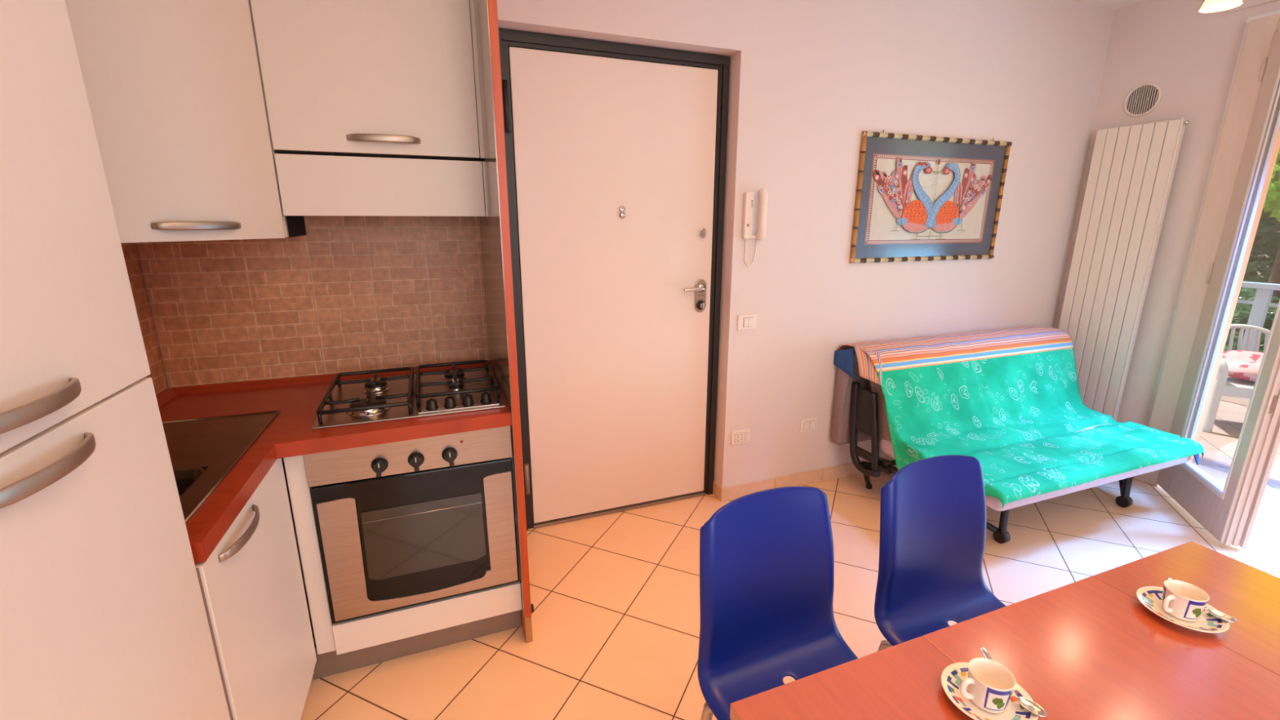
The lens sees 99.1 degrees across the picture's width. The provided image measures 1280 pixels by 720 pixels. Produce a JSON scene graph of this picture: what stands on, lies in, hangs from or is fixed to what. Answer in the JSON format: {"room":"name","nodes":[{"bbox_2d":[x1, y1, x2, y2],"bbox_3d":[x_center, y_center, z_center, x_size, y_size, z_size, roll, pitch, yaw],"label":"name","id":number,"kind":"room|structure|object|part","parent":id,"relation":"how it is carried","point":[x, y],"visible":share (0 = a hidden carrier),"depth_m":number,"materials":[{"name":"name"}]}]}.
{"room":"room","nodes":[
{"label":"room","id":0,"kind":"room"},
{"bbox_2d":[136,0,1115,585],"bbox_3d":[0.144,-0.530,2.642,5.410,2.630,0.300,-5,15,-20],"label":"wall","id":1,"kind":"structure","parent":0,"point":[806,77],"depth_m":2.80,"materials":[{"name":"paint"}]},
{"bbox_2d":[64,0,306,243],"bbox_3d":[-1.303,-0.880,1.438,0.486,1.096,0.651,-5,15,-20],"label":"upper cabinet","id":2,"kind":"object","parent":1,"relation":"attached to","point":[175,91],"visible":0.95,"depth_m":1.38,"materials":[{"name":"white laminate"}]},
{"bbox_3d":[-1.155,-0.354,1.437,0.034,0.022,0.211,6,16,23],"label":"door handle","id":3,"kind":"part","parent":2,"relation":"part of","materials":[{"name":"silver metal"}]},
{"bbox_2d":[137,215,488,388],"bbox_3d":[-1.132,-0.383,2.001,1.114,0.940,0.008,-5,15,-20],"label":"tile backsplash","id":4,"kind":"structure","parent":1,"relation":"attached to","point":[348,294],"depth_m":2.02,"materials":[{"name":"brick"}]},
{"bbox_2d":[250,0,484,159],"bbox_3d":[-0.848,-1.085,1.730,0.600,0.843,0.366,-5,15,-20],"label":"upper cabinet","id":5,"kind":"object","parent":1,"relation":"attached to","point":[392,77],"visible":0.98,"depth_m":1.64,"materials":[{"name":"white laminate"}]},
{"bbox_2d":[274,151,488,216],"bbox_3d":[-0.853,-0.589,1.871,0.598,0.186,0.329,-5,15,-20],"label":"hood","id":6,"kind":"object","parent":5,"relation":"attached to","point":[311,184],"visible":1,"depth_m":1.71,"materials":[{"name":"white laminate"}]},
{"bbox_3d":[-0.787,-0.680,1.675,0.209,0.022,0.034,-5,15,-20],"label":"door handle","id":7,"kind":"part","parent":5,"relation":"part of","materials":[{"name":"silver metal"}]},
{"bbox_2d":[498,29,729,530],"bbox_3d":[-0.111,-0.268,2.544,1.096,2.170,0.120,-5,15,-20],"label":"door","id":8,"kind":"structure","parent":1,"relation":"in","point":[615,153],"depth_m":2.51,"materials":[{"name":"wood"}]},
{"bbox_3d":[0.267,-0.345,2.638,0.135,0.044,0.053,-5,15,-20],"label":"lever","id":9,"kind":"part","parent":8,"relation":"part of","materials":[{"name":"silver metal"}]},
{"bbox_3d":[0.298,-0.317,2.691,0.058,0.164,0.010,-5,15,-20],"label":"lock plate","id":10,"kind":"part","parent":8,"relation":"part of","materials":[{"name":"metal"}]},
{"bbox_2d":[712,480,723,502],"bbox_3d":[0.420,0.709,2.952,0.011,0.078,0.107,-5,15,-20],"label":"trim","id":11,"kind":"structure","parent":1,"relation":"attached to","point":[717,491],"depth_m":2.94,"materials":[{"name":"tile"}]},
{"bbox_2d":[730,428,750,444],"bbox_3d":[0.528,0.403,2.863,0.110,0.076,0.014,-5,15,-20],"label":"power socket","id":12,"kind":"object","parent":1,"relation":"attached to","point":[742,436],"visible":1,"depth_m":2.86,"materials":[{"name":"white plastic"}]},
{"bbox_2d":[737,313,757,330],"bbox_3d":[0.534,-0.189,2.711,0.110,0.076,0.016,-5,15,-20],"label":"light switch","id":13,"kind":"object","parent":1,"relation":"attached to","point":[744,322],"visible":1,"depth_m":2.70,"materials":[{"name":"white plastic"}]},
{"bbox_2d":[742,188,768,266],"bbox_3d":[0.545,-0.622,2.573,0.110,0.361,0.072,-5,15,-20],"label":"phone","id":14,"kind":"object","parent":1,"relation":"attached to","point":[748,205],"visible":1,"depth_m":2.55,"materials":[{"name":"white plastic"}]},
{"bbox_3d":[0.507,-0.679,2.566,0.044,0.215,0.031,-5,15,-20],"label":"plate","id":15,"kind":"part","parent":14,"relation":"part of","materials":[{"name":"white plastic"}]},
{"bbox_3d":[0.532,-0.518,2.620,0.066,0.137,0.013,-5,15,-19],"label":"cord","id":16,"kind":"part","parent":14,"relation":"part of","materials":[{"name":"white plastic"}]},
{"bbox_2d":[799,417,817,432],"bbox_3d":[0.931,0.360,3.012,0.110,0.076,0.014,-5,15,-20],"label":"power socket","id":17,"kind":"object","parent":1,"relation":"attached to","point":[806,424],"visible":1,"depth_m":3.00,"materials":[{"name":"white plastic"}]},
{"bbox_2d":[722,455,896,501],"bbox_3d":[1.581,0.611,3.338,2.442,0.078,0.013,-5,15,-20],"label":"baseboard","id":18,"kind":"structure","parent":1,"relation":"attached to","point":[732,492],"depth_m":3.06,"materials":[{"name":"tile"}]},
{"bbox_2d":[848,129,1012,263],"bbox_3d":[1.586,-0.870,2.949,1.048,0.661,0.026,-5,15,-20],"label":"framed picture","id":19,"kind":"object","parent":1,"relation":"attached to","point":[919,197],"visible":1,"depth_m":2.93,"materials":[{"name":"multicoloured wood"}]},
{"bbox_2d":[864,153,995,244],"bbox_3d":[1.584,-0.859,2.948,0.865,0.451,0.015,-5,15,-20],"label":"print","id":20,"kind":"object","parent":19,"relation":"attached to","point":[912,198],"depth_m":2.93,"materials":[{"name":"paper"}]},
{"bbox_2d":[300,466,1279,719],"bbox_3d":[1.034,1.371,0.778,5.430,0.120,5.220,-5,15,-20],"label":"floor","id":21,"kind":"structure","parent":0,"point":[615,597],"depth_m":2.20,"materials":[{"name":"tile"}]},
{"bbox_2d":[0,0,233,719],"bbox_3d":[-0.940,0.023,0.567,0.496,2.410,0.613,-5,15,-19],"label":"tall cabinet","id":22,"kind":"object","parent":21,"relation":"on","point":[104,613],"visible":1,"depth_m":0.74,"materials":[{"name":"laminate"}]},
{"bbox_3d":[-0.719,0.054,0.646,0.034,0.022,0.212,-5,15,-19],"label":"door handle","id":23,"kind":"part","parent":22,"relation":"part of","materials":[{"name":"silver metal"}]},
{"bbox_3d":[-0.719,0.131,0.665,0.034,0.022,0.212,-5,15,-19],"label":"door handle","id":24,"kind":"part","parent":22,"relation":"part of","materials":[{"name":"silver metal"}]},
{"bbox_3d":[-0.742,-0.532,0.489,0.020,1.296,0.602,-5,15,-19],"label":"door","id":25,"kind":"part","parent":22,"relation":"part of","materials":[{"name":"laminate"}]},
{"bbox_3d":[-0.744,0.628,0.787,0.020,1.088,0.602,-5,15,-19],"label":"door","id":26,"kind":"part","parent":22,"relation":"part of","materials":[{"name":"laminate"}]},
{"bbox_2d":[195,457,316,719],"bbox_3d":[-1.132,0.693,1.311,0.500,0.721,0.554,-5,15,-19],"label":"base cabinet","id":27,"kind":"object","parent":21,"relation":"on","point":[252,580],"visible":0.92,"depth_m":1.32,"materials":[{"name":"white laminate"}]},
{"bbox_3d":[-0.879,0.378,1.213,0.034,0.022,0.222,-5,15,-19],"label":"door handle","id":28,"kind":"part","parent":27,"relation":"part of","materials":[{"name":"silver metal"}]},
{"bbox_2d":[155,360,511,564],"bbox_3d":[-0.956,0.215,1.587,1.130,0.064,1.145,-5,15,-20],"label":"countertop","id":29,"kind":"structure","parent":27,"relation":"on","point":[298,399],"depth_m":1.65,"materials":[{"name":"red laminate"}]},
{"bbox_2d":[162,410,279,523],"bbox_3d":[-1.174,0.339,1.380,0.312,0.172,0.708,-5,15,-19],"label":"sink","id":30,"kind":"object","parent":29,"relation":"in","point":[215,444],"visible":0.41,"depth_m":1.46,"materials":[{"name":"metal"}]},
{"bbox_3d":[-1.129,0.385,1.205,0.235,0.169,0.280,-5,15,-19],"label":"bowl","id":31,"kind":"part","parent":30,"relation":"part of","materials":[{"name":"metal"}]},
{"bbox_2d":[311,360,505,429],"bbox_3d":[-0.791,0.094,1.910,0.556,0.053,0.513,-5,15,-20],"label":"gas hob","id":32,"kind":"object","parent":29,"relation":"in","point":[419,394],"visible":1,"depth_m":1.84,"materials":[{"name":"metal"}]},
{"bbox_3d":[-0.864,0.151,1.737,0.128,0.016,0.128,-5,15,-20],"label":"burner","id":33,"kind":"part","parent":32,"relation":"part of","materials":[{"name":"silver metal"}]},
{"bbox_3d":[-0.940,0.098,1.942,0.096,0.016,0.096,-5,15,-20],"label":"burner","id":34,"kind":"part","parent":32,"relation":"part of","materials":[{"name":"silver metal"}]},
{"bbox_3d":[-0.700,0.069,2.058,0.096,0.016,0.096,-5,15,-20],"label":"burner","id":35,"kind":"part","parent":32,"relation":"part of","materials":[{"name":"silver metal"}]},
{"bbox_3d":[-0.647,0.104,1.922,0.072,0.016,0.072,-5,15,-20],"label":"burner","id":36,"kind":"part","parent":32,"relation":"part of","materials":[{"name":"silver metal"}]},
{"bbox_2d":[283,455,521,679],"bbox_3d":[-0.835,0.565,2.009,0.672,0.821,0.572,-5,15,-20],"label":"base cabinet","id":37,"kind":"object","parent":21,"relation":"on","point":[362,633],"depth_m":1.80,"materials":[{"name":"white laminate"}]},
{"bbox_3d":[-1.086,0.537,1.871,0.050,0.699,0.488,-5,15,-20],"label":"corner filler","id":38,"kind":"part","parent":37,"relation":"part of","materials":[{"name":"white laminate"}]},
{"bbox_2d":[302,425,519,623],"bbox_3d":[-0.778,0.461,1.947,0.586,0.584,0.537,-5,15,-20],"label":"oven","id":39,"kind":"object","parent":37,"relation":"in","point":[402,524],"visible":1,"depth_m":1.72,"materials":[{"name":"silver metal"}]},
{"bbox_3d":[-0.779,0.321,1.630,0.047,0.054,0.028,-5,15,-20],"label":"oven knob","id":40,"kind":"part","parent":39,"relation":"part of","materials":[{"name":"black plastic"}]},
{"bbox_3d":[-0.696,0.286,1.685,0.586,0.116,0.028,-5,15,-20],"label":"control panel","id":41,"kind":"part","parent":39,"relation":"part of","materials":[{"name":"metal"}]},
{"bbox_3d":[-0.684,0.311,1.665,0.047,0.054,0.028,-5,15,-20],"label":"oven knob","id":42,"kind":"part","parent":39,"relation":"part of","materials":[{"name":"black plastic"}]},
{"bbox_3d":[-0.592,0.302,1.699,0.047,0.054,0.028,-5,15,-20],"label":"oven knob","id":43,"kind":"part","parent":39,"relation":"part of","materials":[{"name":"black plastic"}]},
{"bbox_3d":[-0.755,0.958,1.895,0.672,0.118,0.016,-5,15,-20],"label":"plinth","id":44,"kind":"part","parent":37,"relation":"part of","materials":[{"name":"grey laminate"}]},
{"bbox_3d":[-0.697,0.861,1.835,0.586,0.108,0.019,-5,15,-20],"label":"drawer","id":45,"kind":"part","parent":37,"relation":"part of","materials":[{"name":"white laminate"}]},
{"bbox_2d":[474,0,533,643],"bbox_3d":[-0.502,-0.303,1.915,0.038,2.550,0.638,-5,15,-20],"label":"panel","id":46,"kind":"object","parent":21,"relation":"on","point":[495,231],"visible":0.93,"depth_m":1.70,"materials":[{"name":"brown wood"}]},
{"bbox_2d":[697,486,857,719],"bbox_3d":[0.381,0.771,1.169,0.432,0.850,0.477,-6,16,-22],"label":"dining chair","id":47,"kind":"object","parent":21,"relation":"on","point":[766,557],"visible":0.87,"depth_m":1.27,"materials":[{"name":"plastic"}]},
{"bbox_3d":[0.145,0.956,1.287,0.030,0.431,0.137,-13,19,-41],"label":"leg","id":48,"kind":"part","parent":47,"relation":"part of","materials":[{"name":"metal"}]},
{"bbox_2d":[874,454,1006,651],"bbox_3d":[0.858,0.727,1.344,0.432,0.850,0.477,-6,15,-21],"label":"dining chair","id":49,"kind":"object","parent":21,"relation":"on","point":[933,509],"visible":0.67,"depth_m":1.45,"materials":[{"name":"plastic"}]},
{"bbox_3d":[0.624,0.910,1.469,0.030,0.431,0.137,-12,19,-40],"label":"leg","id":50,"kind":"part","parent":49,"relation":"part of","materials":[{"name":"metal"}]},
{"bbox_2d":[729,541,1279,719],"bbox_3d":[0.833,0.922,0.758,1.190,0.760,0.798,-5,15,-20],"label":"dining table","id":51,"kind":"object","parent":21,"relation":"on","point":[1088,648],"visible":0.97,"depth_m":0.90,"materials":[{"name":"brown wood"}]},
{"bbox_3d":[0.457,0.603,0.525,0.382,0.028,0.798,-5,15,-20],"label":"panel","id":52,"kind":"part","parent":51,"relation":"part of","materials":[{"name":"brown wood"}]},
{"bbox_2d":[941,662,1037,719],"bbox_3d":[0.517,0.505,0.813,0.122,0.018,0.122,-5,15,-20],"label":"saucer","id":53,"kind":"object","parent":51,"relation":"on","point":[953,674],"visible":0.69,"depth_m":0.81,"materials":[{"name":"ceramic"}]},
{"bbox_2d":[959,657,1016,713],"bbox_3d":[0.513,0.484,0.810,0.068,0.050,0.059,8,17,29],"label":"espresso cup","id":54,"kind":"object","parent":53,"relation":"on","point":[991,685],"visible":1,"depth_m":0.80,"materials":[{"name":"ceramic"}]},
{"bbox_3d":[0.482,0.485,0.803,0.024,0.038,0.007,-2,15,-7],"label":"cup handle","id":55,"kind":"part","parent":54,"relation":"part of","materials":[{"name":"ceramic"}]},
{"bbox_2d":[980,646,1046,716],"bbox_3d":[0.550,0.476,0.808,0.023,0.046,0.098,-8,17,-29],"label":"teaspoon","id":56,"kind":"object","parent":53,"relation":"on","point":[1028,704],"visible":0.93,"depth_m":0.79,"materials":[{"name":"silver metal"}]},
{"bbox_3d":[0.542,0.470,0.823,0.015,0.041,0.062,-5,15,-20],"label":"spoon handle","id":57,"kind":"part","parent":56,"relation":"part of","materials":[{"name":"silver metal"}]},
{"bbox_2d":[1017,696,1046,716],"bbox_3d":[0.565,0.502,0.787,0.024,0.006,0.036,-5,15,-20],"label":"spoon bowl","id":58,"kind":"object","parent":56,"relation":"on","point":[1028,704],"depth_m":0.79,"materials":[{"name":"silver metal"}]},
{"bbox_3d":[0.850,0.566,0.672,0.459,0.028,0.798,-5,15,-20],"label":"panel","id":59,"kind":"part","parent":51,"relation":"part of","materials":[{"name":"brown wood"}]},
{"bbox_2d":[1136,586,1229,632],"bbox_3d":[0.985,0.460,0.995,0.122,0.018,0.122,-7,16,-26],"label":"saucer","id":60,"kind":"object","parent":51,"relation":"on","point":[1151,597],"visible":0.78,"depth_m":0.99,"materials":[{"name":"ceramic"}]},
{"bbox_2d":[1161,579,1209,622],"bbox_3d":[0.981,0.438,0.991,0.068,0.050,0.059,6,16,23],"label":"espresso cup","id":61,"kind":"object","parent":60,"relation":"on","point":[1184,601],"visible":1,"depth_m":0.98,"materials":[{"name":"ceramic"}]},
{"bbox_3d":[0.951,0.440,0.981,0.024,0.038,0.007,-3,15,-13],"label":"cup handle","id":62,"kind":"part","parent":61,"relation":"part of","materials":[{"name":"ceramic"}]},
{"bbox_2d":[1167,577,1236,622],"bbox_3d":[1.018,0.437,0.991,0.023,0.033,0.098,-8,17,-29],"label":"teaspoon","id":63,"kind":"object","parent":60,"relation":"on","point":[1219,615],"visible":0.83,"depth_m":0.97,"materials":[{"name":"silver metal"}]},
{"bbox_2d":[1207,608,1236,622],"bbox_3d":[1.033,0.456,0.969,0.024,0.006,0.036,-5,15,-20],"label":"spoon bowl","id":64,"kind":"object","parent":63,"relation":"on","point":[1219,615],"depth_m":0.97,"materials":[{"name":"silver metal"}]},
{"bbox_3d":[1.227,0.530,0.814,0.348,0.028,0.798,-5,15,-20],"label":"panel","id":65,"kind":"part","parent":51,"relation":"part of","materials":[{"name":"brown wood"}]},
{"bbox_2d":[831,350,1191,543],"bbox_3d":[1.941,0.363,2.881,1.508,0.793,0.945,-5,15,-20],"label":"sofa","id":66,"kind":"object","parent":21,"relation":"on","point":[860,413],"visible":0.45,"depth_m":2.84,"materials":[{"name":"white metal"}]},
{"bbox_3d":[1.796,0.147,3.216,1.508,0.540,0.135,-5,15,-20],"label":"hanging mattress","id":67,"kind":"part","parent":66,"relation":"part of","materials":[{"name":"grey fabric"}]},
{"bbox_3d":[1.250,0.637,3.014,0.139,0.195,0.034,-12,19,-40],"label":"leg","id":68,"kind":"part","parent":66,"relation":"part of","materials":[{"name":"black metal"}]},
{"bbox_3d":[1.313,0.435,2.642,0.090,0.475,0.785,-5,15,-20],"label":"frame","id":69,"kind":"part","parent":66,"relation":"part of","materials":[{"name":"black metal"}]},
{"bbox_3d":[1.879,0.149,3.056,1.385,0.455,0.235,-5,15,-20],"label":"mattress","id":70,"kind":"part","parent":66,"relation":"part of","materials":[{"name":"grey fabric"}]},
{"bbox_3d":[1.623,0.708,2.548,0.213,0.285,0.068,6,16,22],"label":"leg","id":71,"kind":"part","parent":66,"relation":"part of","materials":[{"name":"black metal"}]},
{"bbox_2d":[833,326,1204,508],"bbox_3d":[1.936,0.232,2.847,1.544,0.609,1.005,-5,15,-20],"label":"cover","id":72,"kind":"object","parent":66,"relation":"on","point":[1008,400],"visible":0.96,"depth_m":2.81,"materials":[{"name":"teal fabric"}]},
{"bbox_3d":[1.996,0.455,2.777,1.365,0.093,0.675,-5,15,-20],"label":"seat mattress","id":73,"kind":"part","parent":66,"relation":"part of","materials":[{"name":"green fabric"}]},
{"bbox_3d":[2.579,0.618,2.906,0.068,0.285,0.213,7,16,24],"label":"leg","id":74,"kind":"part","parent":66,"relation":"part of","materials":[{"name":"black metal"}]},
{"bbox_2d":[1071,0,1146,9],"bbox_3d":[1.263,-1.313,0.176,5.910,0.120,5.220,-5,15,-20],"label":"ceiling","id":75,"kind":"structure","parent":0,"point":[1111,4],"depth_m":3.02,"materials":[{"name":"paint"}]},
{"bbox_2d":[1198,0,1242,13],"bbox_3d":[2.157,-1.511,1.879,0.642,0.340,0.593,-5,15,-20],"label":"ceiling lamp","id":76,"kind":"object","parent":75,"relation":"attached to","point":[1209,6],"visible":1,"depth_m":2.20,"materials":[{"name":"white glass"}]},
{"bbox_2d":[1053,0,1279,426],"bbox_3d":[3.783,-0.220,1.465,0.500,2.630,5.220,-5,15,-20],"label":"wall","id":77,"kind":"structure","parent":0,"point":[1192,55],"depth_m":2.96,"materials":[{"name":"paint"}]},
{"bbox_2d":[1057,117,1189,421],"bbox_3d":[2.788,-0.492,3.229,0.074,1.687,0.421,-5,15,-20],"label":"radiator","id":78,"kind":"object","parent":77,"relation":"attached to","point":[1132,168],"visible":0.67,"depth_m":3.17,"materials":[{"name":"metal"}]},
{"bbox_2d":[1123,82,1162,117],"bbox_3d":[2.802,-1.452,3.043,0.011,0.176,0.176,-5,15,-20],"label":"air vent","id":79,"kind":"object","parent":77,"relation":"in","point":[1143,99],"visible":1,"depth_m":3.04,"materials":[{"name":"plastic"}]},
{"bbox_2d":[1125,84,1158,114],"bbox_3d":[2.801,-1.452,3.042,0.005,0.149,0.137,-5,15,-20],"label":"grille","id":80,"kind":"object","parent":79,"relation":"attached to","point":[1142,99],"depth_m":3.04,"materials":[{"name":"plastic"}]},
{"bbox_2d":[1135,13,1279,548],"bbox_3d":[3.004,-0.270,2.155,0.561,2.380,1.490,-5,15,-20],"label":"door","id":81,"kind":"structure","parent":77,"relation":"in","point":[1251,123],"depth_m":2.64,"materials":[{"name":"paint"}]},
{"bbox_2d":[1146,9,1279,426],"bbox_3d":[3.208,-0.304,2.232,0.023,2.408,1.540,-5,15,-20],"label":"trim","id":82,"kind":"structure","parent":77,"relation":"attached to","point":[1275,12],"depth_m":2.81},
{"bbox_2d":[1187,124,1279,463],"bbox_3d":[3.190,-0.493,3.025,0.472,2.380,0.051,-5,15,-20],"label":"trim","id":83,"kind":"structure","parent":77,"relation":"attached to","point":[1277,138],"depth_m":3.09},
{"bbox_2d":[1189,462,1279,526],"bbox_3d":[3.464,0.890,2.638,0.530,0.114,1.490,-5,15,-20],"label":"trim","id":84,"kind":"structure","parent":77,"relation":"attached to","point":[1268,511],"depth_m":2.96,"materials":[{"name":"tile"}]},
{"bbox_2d":[1225,0,1277,13],"bbox_3d":[3.263,-1.569,1.778,0.018,0.174,1.990,-5,15,-20],"label":"trim","id":85,"kind":"structure","parent":77,"relation":"attached to","point":[1246,3],"depth_m":2.62,"materials":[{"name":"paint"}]},
{"bbox_2d":[1191,142,1279,463],"bbox_3d":[3.759,-0.643,2.165,0.020,3.300,11.500,-5,15,-20],"label":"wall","id":86,"kind":"structure","parent":0,"point":[1279,142],"depth_m":3.12,"materials":[{"name":"white paint"}]},
{"bbox_2d":[1192,399,1279,489],"bbox_3d":[4.698,0.856,2.927,2.040,0.140,11.500,-5,15,-20],"label":"floor","id":87,"kind":"structure","parent":0,"point":[1220,445],"depth_m":3.77,"materials":[{"name":"tile"}]},
{"bbox_2d":[1210,395,1250,406],"bbox_3d":[5.585,0.647,3.227,0.160,0.120,11.500,-5,15,-20],"label":"trim","id":88,"kind":"structure","parent":87,"relation":"on","point":[1245,402],"depth_m":4.54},
{"bbox_2d":[1236,281,1279,351],"bbox_3d":[5.063,-0.173,4.412,0.060,0.875,8.400,-5,15,-20],"label":"balcony railing","id":89,"kind":"object","parent":88,"relation":"on","point":[1261,303],"visible":0.17,"depth_m":4.42,"materials":[{"name":"white metal"}]},
{"bbox_3d":[5.034,-0.170,4.490,0.050,0.830,0.080,-5,15,-20],"label":"post","id":90,"kind":"part","parent":89,"relation":"part of","materials":[{"name":"white metal"}]},
{"bbox_3d":[5.063,-0.512,4.325,0.060,0.175,8.400,-5,15,-20],"label":"hand rail","id":91,"kind":"part","parent":89,"relation":"part of","materials":[{"name":"white metal"}]},
{"bbox_2d":[1201,324,1270,432],"bbox_3d":[4.446,0.140,3.992,0.551,0.726,0.585,7,16,26],"label":"armchair","id":92,"kind":"object","parent":87,"relation":"on","point":[1224,385],"visible":0.39,"depth_m":3.91,"materials":[{"name":"white plastic"}]},
{"bbox_3d":[4.224,0.197,4.086,0.085,0.563,0.520,7,16,26],"label":"arm and leg","id":93,"kind":"part","parent":92,"relation":"part of","materials":[{"name":"white plastic"}]},
{"bbox_3d":[4.429,0.201,3.973,0.468,0.098,0.426,7,16,26],"label":"seat","id":94,"kind":"part","parent":92,"relation":"part of","materials":[{"name":"white plastic"}]},
{"bbox_2d":[1222,350,1263,382],"bbox_3d":[4.428,0.053,3.932,0.360,0.189,0.306,7,16,26],"label":"seat cushion","id":95,"kind":"object","parent":92,"relation":"on","point":[1242,365],"visible":0.53,"depth_m":3.92,"materials":[{"name":"white fabric"}]},
{"bbox_3d":[-1.016,0.257,-0.425,0.466,2.630,5.007,-5,15,-20],"label":"wall","id":96,"kind":"structure","parent":0,"visible":0},
{"bbox_2d":[120,242,168,395],"bbox_3d":[-1.466,-0.194,1.266,0.008,0.940,1.200,-5,15,-19],"label":"trim","id":97,"kind":"structure","parent":96,"relation":"attached to","point":[131,253],"depth_m":1.81,"materials":[{"name":"tile"}]},
{"label":"outside","id":98,"kind":"structure","parent":0,"visible":0},
{"bbox_3d":[18.732,-1.913,15.843,33.640,0.200,44.000,-5,15,-20],"label":"ground","id":99,"kind":"structure","parent":98,"visible":0},
{"bbox_2d":[1223,280,1279,352],"bbox_3d":[5.620,-0.059,5.288,1.584,1.561,1.576,-5,15,-20],"label":"flowering shrub","id":100,"kind":"object","parent":99,"relation":"on","point":[1242,311],"visible":0.08,"depth_m":5.02,"materials":[{"name":"green plant"}]},
{"bbox_2d":[1243,208,1279,321],"bbox_3d":[11.476,-3.643,11.739,9.222,6.722,8.090,-5,15,-20],"label":"tree","id":101,"kind":"object","parent":99,"relation":"on","point":[1267,238],"visible":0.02,"depth_m":9.81,"materials":[{"name":"green plant"}]},
{"bbox_2d":[1262,147,1279,302],"bbox_3d":[7.561,-1.684,5.822,2.203,4.353,2.312,-5,15,-20],"label":"tree","id":102,"kind":"object","parent":99,"relation":"on","point":[1272,200],"visible":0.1,"depth_m":5.92,"materials":[{"name":"green plant"}]}
]}

